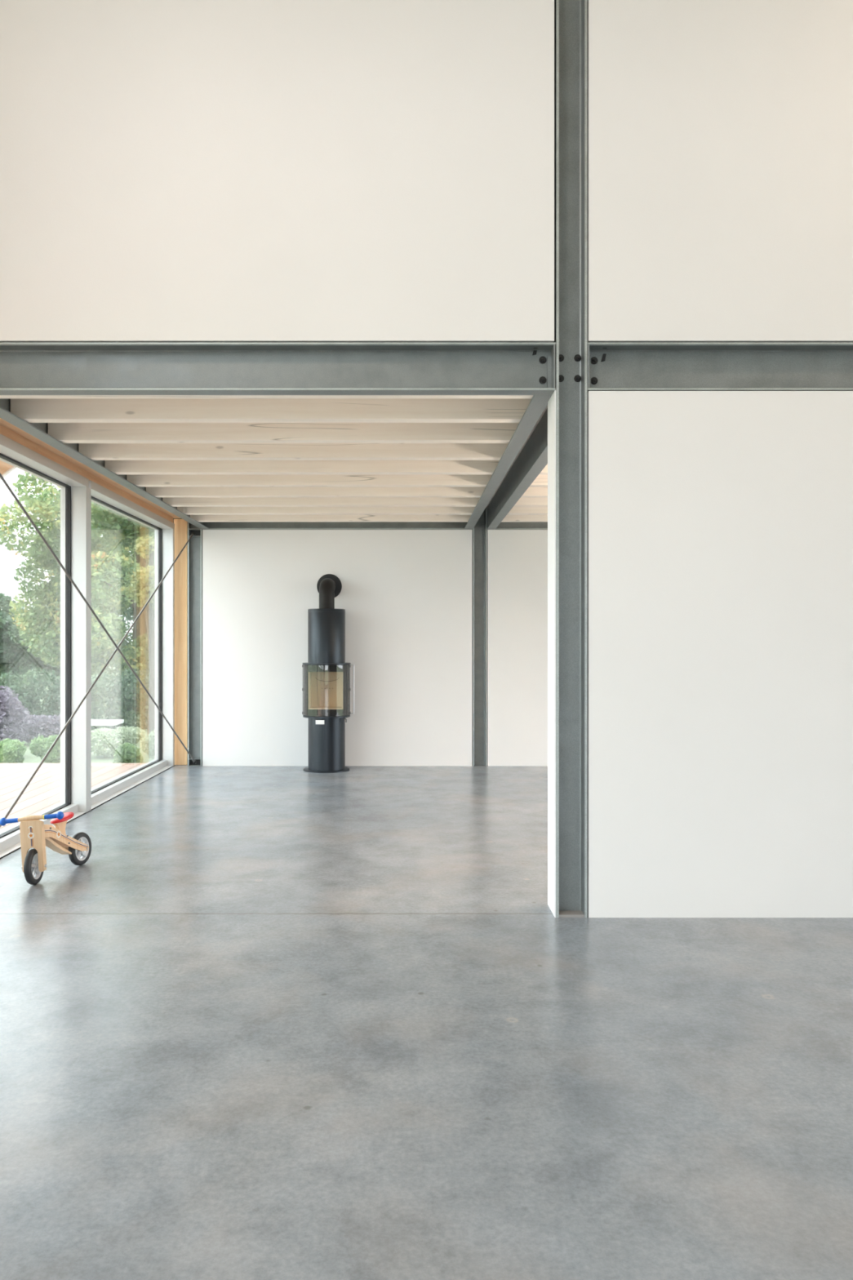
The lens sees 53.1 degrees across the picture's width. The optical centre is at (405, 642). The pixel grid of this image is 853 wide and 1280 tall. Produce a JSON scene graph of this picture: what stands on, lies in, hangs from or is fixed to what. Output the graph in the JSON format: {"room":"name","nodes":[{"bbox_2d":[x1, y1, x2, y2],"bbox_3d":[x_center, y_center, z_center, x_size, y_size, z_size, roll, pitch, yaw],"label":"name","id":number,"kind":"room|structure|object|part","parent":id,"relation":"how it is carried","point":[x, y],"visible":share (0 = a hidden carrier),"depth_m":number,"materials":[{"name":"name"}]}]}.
{"room":"empty living room","nodes":[
{"label":"empty living room","id":0,"kind":"room"},
{"bbox_2d":[202,529,547,765],"bbox_3d":[1.675,0.053,8.694,7.450,2.393,0.120,0,0,0],"label":"wall","id":1,"kind":"structure","parent":0,"point":[406,596],"depth_m":8.63,"materials":[{"name":"white paint"}]},
{"bbox_2d":[202,521,472,529],"bbox_3d":[-0.686,-1.256,8.672,2.742,0.218,0.080,0,0,0],"label":"steel beam","id":2,"kind":"structure","parent":1,"relation":"on","point":[211,525],"depth_m":8.70,"materials":[{"name":"grey metal"}]},
{"bbox_2d":[486,507,547,530],"bbox_3d":[3.060,-1.256,8.672,4.460,0.218,0.080,0,0,0],"label":"steel beam","id":3,"kind":"structure","parent":1,"relation":"on","point":[503,525],"depth_m":8.70,"materials":[{"name":"grey metal"}]},
{"bbox_2d":[487,408,547,528],"bbox_3d":[0.872,-1.256,6.356,0.086,0.218,4.551,0,0,0],"label":"steel beam","id":4,"kind":"structure","parent":1,"relation":"on","point":[532,459],"depth_m":6.13,"materials":[{"name":"grey metal"}]},
{"bbox_2d":[502,515,547,521],"bbox_3d":[3.065,-1.256,8.177,4.450,0.190,0.075,0,0,0],"label":"joist","id":5,"kind":"object","parent":4,"relation":"attached to","point":[508,517],"visible":0.08,"depth_m":8.14,"materials":[{"name":"brown wood"}]},
{"bbox_2d":[506,506,547,515],"bbox_3d":[3.065,-1.256,7.713,4.450,0.190,0.075,0,0,0],"label":"joist","id":6,"kind":"object","parent":4,"relation":"attached to","point":[515,510],"visible":0.08,"depth_m":7.68,"materials":[{"name":"brown wood"}]},
{"bbox_2d":[513,497,547,506],"bbox_3d":[3.065,-1.256,7.250,4.450,0.190,0.075,0,0,0],"label":"joist","id":7,"kind":"object","parent":4,"relation":"attached to","point":[522,501],"visible":0.07,"depth_m":7.21,"materials":[{"name":"brown wood"}]},
{"bbox_2d":[520,486,547,497],"bbox_3d":[3.065,-1.256,6.786,4.450,0.190,0.075,0,0,0],"label":"joist","id":8,"kind":"object","parent":4,"relation":"attached to","point":[531,491],"visible":0.08,"depth_m":6.75,"materials":[{"name":"brown wood"}]},
{"bbox_2d":[529,474,547,486],"bbox_3d":[3.065,-1.256,6.322,4.450,0.190,0.075,0,0,0],"label":"joist","id":9,"kind":"object","parent":4,"relation":"attached to","point":[541,480],"visible":0.02,"depth_m":6.29,"materials":[{"name":"brown wood"}]},
{"bbox_2d":[539,463,547,474],"bbox_3d":[3.065,-1.256,5.859,4.450,0.190,0.075,0,0,0],"label":"joist","id":10,"kind":"object","parent":4,"relation":"attached to","point":[544,471],"visible":0.05,"depth_m":5.82,"materials":[{"name":"brown wood"}]},
{"bbox_2d":[0,764,852,1279],"bbox_3d":[1.470,1.350,0.925,7.860,0.200,16.050,0,0,0],"label":"floor","id":11,"kind":"structure","parent":0,"point":[275,1022],"depth_m":2.56,"materials":[{"name":"concrete"}]},
{"bbox_2d":[0,811,91,884],"bbox_3d":[-1.841,1.062,4.576,0.282,0.374,0.563,0,0,30],"label":"bike","id":12,"kind":"object","parent":11,"relation":"on","point":[36,835],"visible":1,"depth_m":4.41,"materials":[{"name":"beige wood"}]},
{"bbox_3d":[-1.924,1.052,4.404,0.130,0.271,0.018,0,0,1],"label":"plate","id":13,"kind":"part","parent":12,"relation":"part of","materials":[{"name":"brown wood"}]},
{"bbox_3d":[-1.870,1.020,4.640,0.020,0.116,0.118,-4,-1,14],"label":"seat post","id":14,"kind":"part","parent":12,"relation":"part of","materials":[{"name":"brown wood"}]},
{"bbox_3d":[-1.873,0.954,4.650,0.094,0.035,0.164,-4,-1,14],"label":"seat","id":15,"kind":"part","parent":12,"relation":"part of","materials":[{"name":"red plastic"}]},
{"bbox_2d":[173,519,187,764],"bbox_3d":[-2.289,-0.006,8.770,0.137,2.512,0.140,0,0,0],"label":"timber post","id":16,"kind":"object","parent":11,"relation":"on","point":[180,525],"visible":0.66,"depth_m":8.70,"materials":[{"name":"brown wood"}]},
{"bbox_2d":[187,521,203,765],"bbox_3d":[-2.129,-0.055,8.702,0.142,2.619,0.140,0,0,0],"label":"steel column","id":17,"kind":"structure","parent":11,"relation":"on","point":[194,544],"depth_m":8.70,"materials":[{"name":"black metal"}]},
{"bbox_2d":[0,532,195,827],"bbox_3d":[-2.134,0.047,6.313,0.033,2.319,4.582,0,0,0],"label":"rod","id":18,"kind":"object","parent":17,"relation":"attached to","point":[193,534],"visible":1,"depth_m":5.67,"materials":[{"name":"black metal"}]},
{"bbox_2d":[0,473,196,763],"bbox_3d":[-2.118,0.058,6.313,0.033,2.319,4.582,0,0,0],"label":"rod","id":19,"kind":"object","parent":17,"relation":"attached to","point":[2,477],"visible":1,"depth_m":5.61,"materials":[{"name":"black metal"}]},
{"bbox_2d":[302,573,354,773],"bbox_3d":[-0.754,0.278,8.396,0.512,1.944,0.476,0,0,0],"label":"wood stove","id":20,"kind":"object","parent":11,"relation":"on","point":[326,689],"visible":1,"depth_m":8.29,"materials":[{"name":"black"}]},
{"bbox_3d":[-0.772,0.463,8.264,0.454,0.490,0.198,0,0,0],"label":"glass door","id":21,"kind":"part","parent":20,"relation":"part of","materials":[{"name":"clear glass"}]},
{"bbox_3d":[-0.772,0.463,8.393,0.410,0.498,0.205,0,0,0],"label":"firebox frame","id":22,"kind":"part","parent":20,"relation":"part of","materials":[{"name":"black metal"}]},
{"bbox_3d":[-0.772,1.244,8.395,0.458,0.012,0.458,0,0,0],"label":"plate","id":23,"kind":"part","parent":20,"relation":"part of","materials":[{"name":"black metal"}]},
{"bbox_3d":[-0.519,0.458,8.362,0.043,0.483,0.013,0,0,8],"label":"door handle","id":24,"kind":"part","parent":20,"relation":"part of","materials":[{"name":"silver metal"}]},
{"bbox_2d":[472,507,486,765],"bbox_3d":[0.757,-0.058,8.702,0.141,2.615,0.140,0,0,0],"label":"steel column","id":25,"kind":"structure","parent":11,"relation":"on","point":[479,531],"depth_m":8.70,"materials":[{"name":"grey metal"}]},
{"bbox_2d":[554,0,587,917],"bbox_3d":[0.757,-1.445,3.945,0.141,5.390,0.140,0,0,0],"label":"steel column","id":26,"kind":"structure","parent":11,"relation":"on","point":[571,16],"depth_m":3.94,"materials":[{"name":"grey metal"}]},
{"bbox_2d":[0,342,555,395],"bbox_3d":[-0.686,-1.256,3.916,2.742,0.218,0.080,0,0,0],"label":"steel beam","id":27,"kind":"structure","parent":26,"relation":"attached to","point":[26,368],"depth_m":3.95,"materials":[{"name":"grey metal"}]},
{"bbox_3d":[0.680,-1.256,3.913,0.008,0.198,0.071,0,0,0],"label":"plate","id":28,"kind":"part","parent":27,"relation":"part of","materials":[{"name":"metal"}]},
{"bbox_3d":[-2.129,-0.058,3.945,0.142,2.615,0.140,0,0,0],"label":"steel column","id":29,"kind":"structure","parent":11,"relation":"on","visible":0},
{"bbox_2d":[0,398,208,528],"bbox_3d":[-2.023,-1.256,6.294,0.086,0.218,4.674,0,0,0],"label":"steel beam","id":30,"kind":"structure","parent":29,"relation":"attached to","point":[38,430],"depth_m":5.29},
{"bbox_2d":[0,395,533,398],"bbox_3d":[-0.688,-1.256,4.022,2.726,0.190,0.075,0,0,0],"label":"joist","id":31,"kind":"object","parent":30,"relation":"attached to","point":[1,396],"visible":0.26,"depth_m":4.02,"materials":[{"name":"brown wood"}]},
{"bbox_2d":[10,398,531,422],"bbox_3d":[-0.688,-1.256,4.468,2.726,0.190,0.075,0,0,0],"label":"joist","id":32,"kind":"object","parent":30,"relation":"attached to","point":[29,410],"visible":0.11,"depth_m":4.43,"materials":[{"name":"brown wood"}]},
{"bbox_2d":[48,422,519,443],"bbox_3d":[-0.688,-1.256,4.932,2.726,0.190,0.075,0,0,0],"label":"joist","id":33,"kind":"object","parent":30,"relation":"attached to","point":[65,433],"visible":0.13,"depth_m":4.89,"materials":[{"name":"brown wood"}]},
{"bbox_2d":[78,443,508,460],"bbox_3d":[-0.688,-1.256,5.396,2.726,0.190,0.075,0,0,0],"label":"joist","id":34,"kind":"object","parent":30,"relation":"attached to","point":[95,451],"visible":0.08,"depth_m":5.36,"materials":[{"name":"brown wood"}]},
{"bbox_2d":[104,460,499,474],"bbox_3d":[-0.688,-1.256,5.859,2.726,0.190,0.075,0,0,0],"label":"joist","id":35,"kind":"object","parent":30,"relation":"attached to","point":[118,467],"visible":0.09,"depth_m":5.82,"materials":[{"name":"brown wood"}]},
{"bbox_2d":[126,474,492,486],"bbox_3d":[-0.688,-1.256,6.322,2.726,0.190,0.075,0,0,0],"label":"joist","id":36,"kind":"object","parent":30,"relation":"attached to","point":[139,480],"visible":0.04,"depth_m":6.29,"materials":[{"name":"brown wood"}]},
{"bbox_2d":[146,486,485,497],"bbox_3d":[-0.688,-1.256,6.786,2.726,0.190,0.075,0,0,0],"label":"joist","id":37,"kind":"object","parent":30,"relation":"attached to","point":[157,491],"visible":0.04,"depth_m":6.75,"materials":[{"name":"brown wood"}]},
{"bbox_2d":[162,497,479,506],"bbox_3d":[-0.688,-1.256,7.250,2.726,0.190,0.075,0,0,0],"label":"joist","id":38,"kind":"object","parent":30,"relation":"attached to","point":[172,501],"visible":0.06,"depth_m":7.21,"materials":[{"name":"brown wood"}]},
{"bbox_2d":[177,506,475,515],"bbox_3d":[-0.688,-1.256,7.713,2.726,0.190,0.075,0,0,0],"label":"joist","id":39,"kind":"object","parent":30,"relation":"attached to","point":[186,510],"visible":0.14,"depth_m":7.68,"materials":[{"name":"brown wood"}]},
{"bbox_2d":[190,515,471,521],"bbox_3d":[-0.688,-1.256,8.177,2.726,0.190,0.075,0,0,0],"label":"joist","id":40,"kind":"object","parent":30,"relation":"attached to","point":[197,517],"visible":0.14,"depth_m":8.14,"materials":[{"name":"brown wood"}]},
{"bbox_2d":[0,0,852,917],"bbox_3d":[1.400,-1.450,3.940,7.800,5.400,0.130,0,0,0],"label":"wall","id":41,"kind":"structure","parent":0,"point":[171,171],"depth_m":3.87,"materials":[{"name":"white paint"}]},
{"bbox_2d":[0,765,173,858],"bbox_3d":[-2.341,1.248,2.330,0.010,0.002,12.660,0,0,0],"label":"trim","id":42,"kind":"structure","parent":41,"relation":"attached to","point":[173,766],"depth_m":6.59,"materials":[{"name":"grey"}]},
{"bbox_2d":[0,417,180,522],"bbox_3d":[-2.260,-1.280,6.367,0.380,0.141,4.585,0,0,0],"label":"header","id":43,"kind":"object","parent":41,"relation":"attached to","point":[7,429],"visible":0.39,"depth_m":6.03,"materials":[{"name":"brown wood"}]},
{"bbox_2d":[547,390,555,917],"bbox_3d":[0.683,0.051,3.976,0.005,2.397,0.198,0,0,0],"label":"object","id":44,"kind":"structure","parent":41,"relation":"attached to","point":[552,402],"depth_m":3.97,"materials":[{"name":"white paint"}]},
{"bbox_2d":[587,342,852,391],"bbox_3d":[3.060,-1.256,3.916,4.460,0.218,0.080,0,0,0],"label":"steel beam","id":45,"kind":"structure","parent":41,"relation":"on","point":[611,366],"depth_m":3.95,"materials":[{"name":"grey metal"}]},
{"bbox_3d":[0.835,-1.256,3.913,0.008,0.198,0.071,0,0,0],"label":"plate","id":46,"kind":"part","parent":45,"relation":"part of","materials":[{"name":"metal"}]},
{"bbox_2d":[485,404,547,507],"bbox_3d":[1.470,-1.416,6.514,7.860,0.098,4.879,0,0,0],"label":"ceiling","id":47,"kind":"structure","parent":0,"point":[546,407],"depth_m":6.09,"materials":[{"name":"grey metal"}]},
{"bbox_2d":[464,395,551,528],"bbox_3d":[0.643,-1.256,6.294,0.086,0.218,4.674,0,0,0],"label":"steel beam","id":48,"kind":"structure","parent":47,"relation":"attached to","point":[538,403],"depth_m":5.09,"materials":[{"name":"grey metal"}]},
{"bbox_3d":[-2.450,-1.450,0.927,0.200,5.400,16.054,0,0,0],"label":"wall","id":49,"kind":"structure","parent":0,"visible":0},
{"bbox_2d":[0,460,16,479],"bbox_3d":[-2.780,-1.205,0.917,0.440,0.482,9.935,0,0,0],"label":"roof overhang","id":50,"kind":"object","parent":49,"relation":"attached to","point":[6,468],"visible":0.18,"depth_m":5.83,"materials":[{"name":"white paint"}]},
{"bbox_2d":[0,433,88,857],"bbox_3d":[-2.430,0.021,5.140,0.180,2.458,2.340,0,0,0],"label":"window","id":51,"kind":"structure","parent":49,"relation":"in","point":[74,497],"depth_m":6.26,"materials":[{"name":"silver metal"}]},
{"bbox_3d":[-2.502,0.025,5.145,0.035,2.410,2.286,0,0,0],"label":"frame","id":52,"kind":"part","parent":51,"relation":"part of","materials":[{"name":"silver metal"}]},
{"bbox_3d":[-2.373,1.247,5.165,0.054,0.006,2.290,0,0,0],"label":"sill","id":53,"kind":"part","parent":51,"relation":"part of","materials":[{"name":"white paint"}]},
{"bbox_2d":[68,480,174,810],"bbox_3d":[-2.430,0.021,7.485,0.180,2.458,2.350,0,0,0],"label":"window","id":54,"kind":"structure","parent":49,"relation":"in","point":[164,529],"depth_m":8.59,"materials":[{"name":"silver metal"}]},
{"bbox_3d":[-2.373,1.247,7.510,0.054,0.006,2.300,0,0,0],"label":"sill","id":55,"kind":"part","parent":54,"relation":"part of","materials":[{"name":"white paint"}]},
{"label":"outside","id":56,"kind":"structure","parent":0,"visible":0},
{"bbox_2d":[3,663,155,763],"bbox_3d":[-10.000,1.675,25.000,100.000,0.350,110.000,0,0,0],"label":"ground","id":57,"kind":"structure","parent":56,"point":[29,757],"depth_m":11.33,"materials":[{"name":"green"}]},
{"bbox_2d":[0,737,26,763],"bbox_3d":[-4.553,1.308,9.685,0.465,0.415,0.561,0,0,0],"label":"shrub","id":58,"kind":"object","parent":57,"relation":"on","point":[12,751],"visible":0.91,"depth_m":9.58,"materials":[{"name":"green plant"}]},
{"bbox_2d":[0,685,32,744],"bbox_3d":[-5.407,1.027,11.021,1.119,0.964,1.067,0,0,0],"label":"shrub","id":59,"kind":"object","parent":57,"relation":"on","point":[11,713],"visible":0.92,"depth_m":10.96,"materials":[{"name":"purple plant"}]},
{"bbox_2d":[15,714,60,744],"bbox_3d":[-5.273,1.273,12.627,0.958,0.486,0.879,0,0,-42],"label":"shrub","id":60,"kind":"object","parent":57,"relation":"on","point":[42,726],"visible":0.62,"depth_m":12.37,"materials":[{"name":"purple plant"}]},
{"bbox_2d":[29,734,60,763],"bbox_3d":[-4.213,1.294,10.250,0.553,0.436,0.533,0,0,0],"label":"shrub","id":61,"kind":"object","parent":57,"relation":"on","point":[39,749],"visible":0.42,"depth_m":10.09,"materials":[{"name":"green plant"}]},
{"bbox_2d":[0,592,119,684],"bbox_3d":[-14.907,-0.148,31.758,6.423,3.434,7.896,0,0,20],"label":"tree","id":62,"kind":"object","parent":57,"relation":"on","point":[15,657],"visible":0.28,"depth_m":29.82,"materials":[{"name":"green plant"}]},
{"bbox_2d":[0,600,133,666],"bbox_3d":[-11.424,-0.389,47.998,29.892,4.156,1.838,0,0,0],"label":"hedge","id":63,"kind":"object","parent":57,"relation":"on","point":[128,624],"visible":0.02,"depth_m":47.92,"materials":[{"name":"green plant"}]},
{"bbox_2d":[0,763,145,831],"bbox_3d":[-4.080,1.381,2.465,3.040,0.238,12.930,0,0,0],"label":"patio","id":64,"kind":"structure","parent":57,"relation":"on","point":[42,793],"depth_m":7.65,"materials":[{"name":"white concrete"}]},
{"bbox_2d":[0,667,150,729],"bbox_3d":[-6.082,1.091,14.901,7.095,1.330,0.781,0,0,0],"label":"hedge","id":65,"kind":"object","parent":57,"relation":"on","point":[51,700],"visible":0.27,"depth_m":14.74,"materials":[{"name":"green plant"}]},
{"bbox_2d":[0,484,155,712],"bbox_3d":[-5.942,-1.485,18.643,5.701,7.385,4.969,0,0,-35],"label":"maple tree","id":66,"kind":"object","parent":57,"relation":"on","point":[110,574],"visible":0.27,"depth_m":17.66,"materials":[{"name":"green plant"}]},
{"bbox_2d":[12,471,154,691],"bbox_3d":[-8.207,-3.000,26.363,6.229,9.048,6.992,0,0,0],"label":"maple tree","id":67,"kind":"object","parent":57,"relation":"on","point":[24,479],"visible":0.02,"depth_m":24.36,"materials":[{"name":"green plant"}]},
{"bbox_2d":[91,719,124,729],"bbox_3d":[-4.950,1.380,13.750,0.680,0.240,0.500,0,0,0],"label":"garden table","id":68,"kind":"object","parent":57,"relation":"on","point":[111,722],"visible":0.45,"depth_m":13.62,"materials":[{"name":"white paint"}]},
{"bbox_2d":[91,725,145,757],"bbox_3d":[-3.842,1.304,11.203,0.754,0.423,0.658,0,0,12],"label":"shrub","id":69,"kind":"object","parent":57,"relation":"on","point":[107,740],"visible":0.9,"depth_m":11.11,"materials":[{"name":"green plant"}]},
{"bbox_2d":[115,515,133,621],"bbox_3d":[-10.439,-2.882,38.705,7.931,8.814,7.883,0,0,43],"label":"tree","id":70,"kind":"object","parent":57,"relation":"on","point":[129,611],"visible":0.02,"depth_m":36.34,"materials":[{"name":"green plant"}]},
{"bbox_2d":[112,742,143,763],"bbox_3d":[-3.118,1.317,9.616,0.318,0.392,0.364,0,0,0],"label":"shrub","id":71,"kind":"object","parent":57,"relation":"on","point":[127,753],"visible":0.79,"depth_m":9.52,"materials":[{"name":"green plant"}]},
{"bbox_2d":[124,534,155,736],"bbox_3d":[-3.793,-0.056,12.711,0.698,3.155,0.811,0,0,-40],"label":"tree","id":72,"kind":"object","parent":57,"relation":"on","point":[143,591],"visible":0.73,"depth_m":12.65,"materials":[{"name":"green plant"}]},
{"bbox_2d":[140,728,155,759],"bbox_3d":[-3.051,1.280,10.671,0.463,0.453,0.524,0,0,0],"label":"shrub","id":73,"kind":"object","parent":57,"relation":"on","point":[148,742],"visible":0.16,"depth_m":10.52,"materials":[{"name":"green plant"}]}
]}

